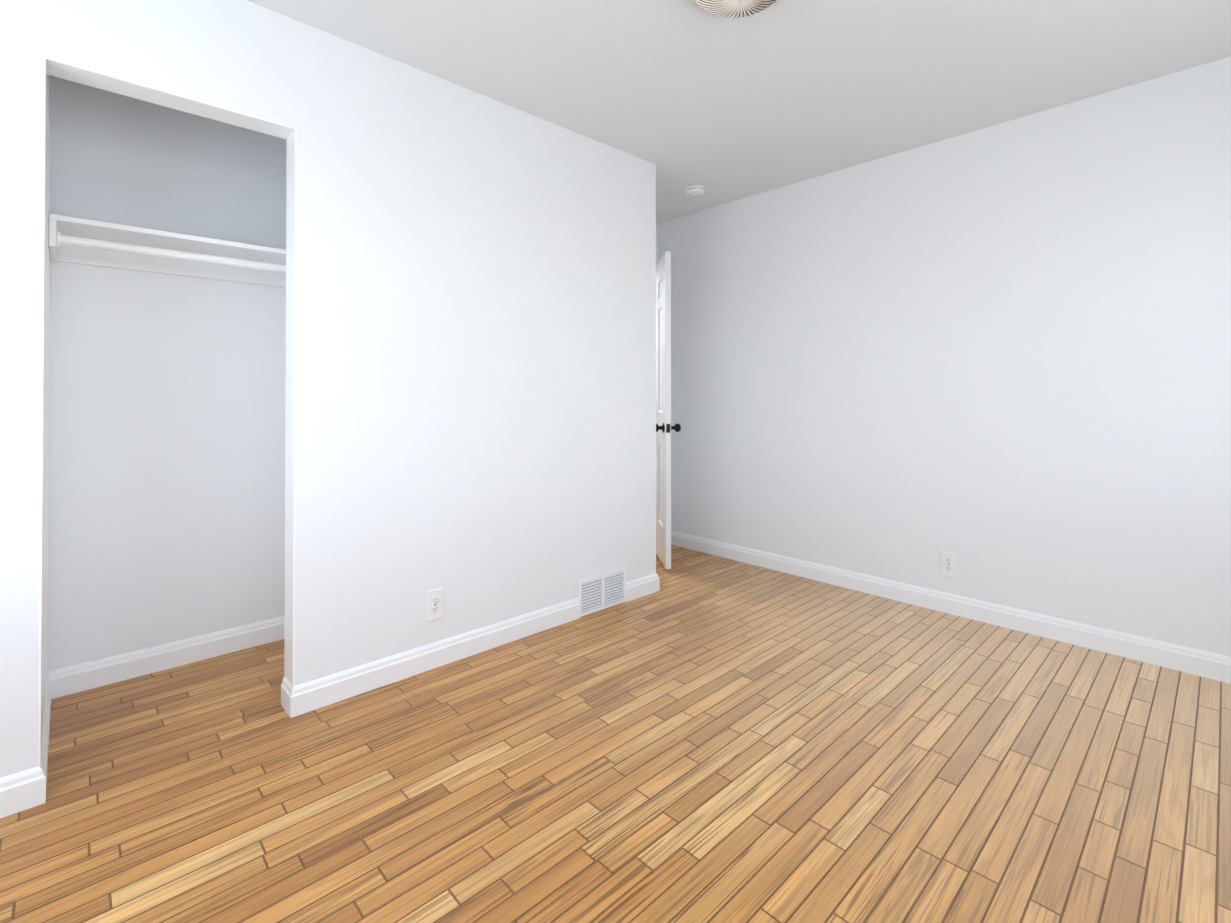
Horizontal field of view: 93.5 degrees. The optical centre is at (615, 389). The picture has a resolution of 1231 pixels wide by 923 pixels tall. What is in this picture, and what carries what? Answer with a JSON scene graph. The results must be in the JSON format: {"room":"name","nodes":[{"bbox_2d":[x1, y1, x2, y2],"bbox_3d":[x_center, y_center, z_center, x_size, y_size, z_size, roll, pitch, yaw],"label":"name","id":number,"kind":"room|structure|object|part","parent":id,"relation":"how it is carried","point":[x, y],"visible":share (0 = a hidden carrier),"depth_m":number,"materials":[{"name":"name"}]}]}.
{"room":"empty bedroom","nodes":[
{"label":"empty bedroom","id":0,"kind":"room"},
{"bbox_2d":[47,75,49,114],"bbox_3d":[-1.907,-0.085,1.881,0.080,2.440,0.633,0,-1,-43],"label":"wall","id":1,"kind":"structure","parent":0,"point":[48,80],"depth_m":2.07,"materials":[{"name":"paint"}]},
{"bbox_2d":[28,669,59,808],"bbox_3d":[-1.823,1.085,1.852,0.015,0.100,0.739,0,-1,-43],"label":"baseboard","id":2,"kind":"structure","parent":1,"relation":"attached to","point":[37,776],"depth_m":1.66,"materials":[{"name":"paint"}]},
{"bbox_2d":[0,0,655,777],"bbox_3d":[-0.976,-0.082,2.250,3.221,2.440,0.110,0,-1,-43],"label":"wall","id":3,"kind":"structure","parent":0,"point":[474,356],"depth_m":2.31,"materials":[{"name":"paint"}]},
{"bbox_2d":[0,769,27,817],"bbox_3d":[-1.842,1.081,1.336,0.660,0.100,0.015,0,-1,-43],"label":"baseboard","id":4,"kind":"structure","parent":3,"relation":"attached to","point":[22,791],"depth_m":1.55,"materials":[{"name":"paint"}]},
{"bbox_2d":[38,57,295,765],"bbox_3d":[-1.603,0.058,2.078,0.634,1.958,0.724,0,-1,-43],"label":"door frame","id":5,"kind":"structure","parent":3,"relation":"attached to","point":[77,74],"depth_m":1.94,"materials":[{"name":"paint"}]},
{"bbox_2d":[281,598,579,717],"bbox_3d":[-0.696,1.089,2.496,1.301,0.100,0.125,0,-1,-43],"label":"baseboard","id":6,"kind":"structure","parent":3,"relation":"attached to","point":[303,698],"depth_m":2.32,"materials":[{"name":"paint"}]},
{"bbox_2d":[426,588,442,621],"bbox_3d":[-0.743,0.884,2.380,0.076,0.125,0.009,0,-1,-43],"label":"outlet","id":7,"kind":"object","parent":3,"relation":"attached to","point":[434,604],"visible":1,"depth_m":2.38,"materials":[{"name":"white plastic"}]},
{"bbox_2d":[578,567,625,616],"bbox_3d":[-0.067,1.050,3.017,0.328,0.183,0.012,0,-1,-43],"label":"air vent","id":8,"kind":"object","parent":3,"relation":"in","point":[601,591],"visible":1,"depth_m":3.01,"materials":[{"name":"metal"}]},
{"bbox_2d":[626,573,659,601],"bbox_3d":[-0.105,1.097,3.490,0.268,0.100,0.758,0,-1,-43],"label":"baseboard","id":9,"kind":"structure","parent":3,"relation":"attached to","point":[642,587],"depth_m":3.21,"materials":[{"name":"paint"}]},
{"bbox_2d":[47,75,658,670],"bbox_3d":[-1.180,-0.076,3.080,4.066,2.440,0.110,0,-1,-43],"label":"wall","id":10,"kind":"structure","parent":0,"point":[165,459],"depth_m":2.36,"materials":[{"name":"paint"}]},
{"bbox_2d":[49,214,285,286],"bbox_3d":[-1.581,-0.531,2.422,1.124,0.109,0.299,0,-1,-43],"label":"closet shelf","id":11,"kind":"object","parent":10,"relation":"attached to","point":[74,240],"visible":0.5,"depth_m":2.25,"materials":[{"name":"paint"}]},
{"bbox_2d":[60,616,284,696],"bbox_3d":[-1.680,1.090,2.512,1.130,0.100,0.015,0,-1,-43],"label":"baseboard","id":12,"kind":"structure","parent":10,"relation":"attached to","point":[117,668],"depth_m":2.36,"materials":[{"name":"paint"}]},
{"bbox_2d":[0,545,1230,922],"bbox_3d":[-0.187,1.186,2.021,4.306,0.100,5.120,0,-1,-43],"label":"floor","id":13,"kind":"structure","parent":0,"point":[700,737],"depth_m":1.67,"materials":[{"name":"brown wood"}]},
{"bbox_2d":[247,0,1230,221],"bbox_3d":[-0.187,-1.354,2.040,4.306,0.100,5.120,0,-1,-43],"label":"ceiling","id":14,"kind":"structure","parent":0,"point":[681,95],"depth_m":2.31,"materials":[{"name":"paint"}]},
{"bbox_2d":[686,185,704,195],"bbox_3d":[0.511,-1.272,3.706,0.124,0.038,0.124,0,0,-23],"label":"smoke detector","id":15,"kind":"object","parent":14,"relation":"attached to","point":[694,190],"visible":1,"depth_m":3.67,"materials":[{"name":"white plastic"}]},
{"bbox_2d":[694,0,776,18],"bbox_3d":[0.388,-1.260,1.806,0.326,0.091,0.326,0,-1,-43],"label":"ceiling light","id":16,"kind":"object","parent":14,"relation":"attached to","point":[730,9],"visible":1,"depth_m":1.85,"materials":[{"name":"white glass"}]},
{"bbox_2d":[659,57,1230,656],"bbox_3d":[1.333,-0.073,3.468,0.120,2.440,5.120,0,-1,-43],"label":"wall","id":17,"kind":"structure","parent":0,"point":[995,359],"depth_m":2.83,"materials":[{"name":"paint"}]},
{"bbox_2d":[656,251,680,568],"bbox_3d":[0.305,0.130,4.029,0.185,2.018,0.730,0,0,-5],"label":"door","id":18,"kind":"structure","parent":17,"relation":"in","point":[664,427],"depth_m":3.75,"materials":[{"name":"paint"}]},
{"bbox_3d":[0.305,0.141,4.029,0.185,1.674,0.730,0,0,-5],"label":"knob","id":19,"kind":"part","parent":18,"relation":"part of","materials":[{"name":"black metal"}]},
{"bbox_2d":[941,551,956,577],"bbox_3d":[1.709,0.895,2.969,0.009,0.125,0.076,0,-1,-43],"label":"outlet","id":20,"kind":"object","parent":17,"relation":"attached to","point":[948,564],"visible":1,"depth_m":2.97,"materials":[{"name":"white plastic"}]},
{"bbox_2d":[671,531,1230,683],"bbox_3d":[1.635,1.094,3.042,0.015,0.100,3.799,0,-1,-43],"label":"baseboard","id":21,"kind":"structure","parent":17,"relation":"attached to","point":[1210,665],"depth_m":2.82,"materials":[{"name":"paint"}]}
]}

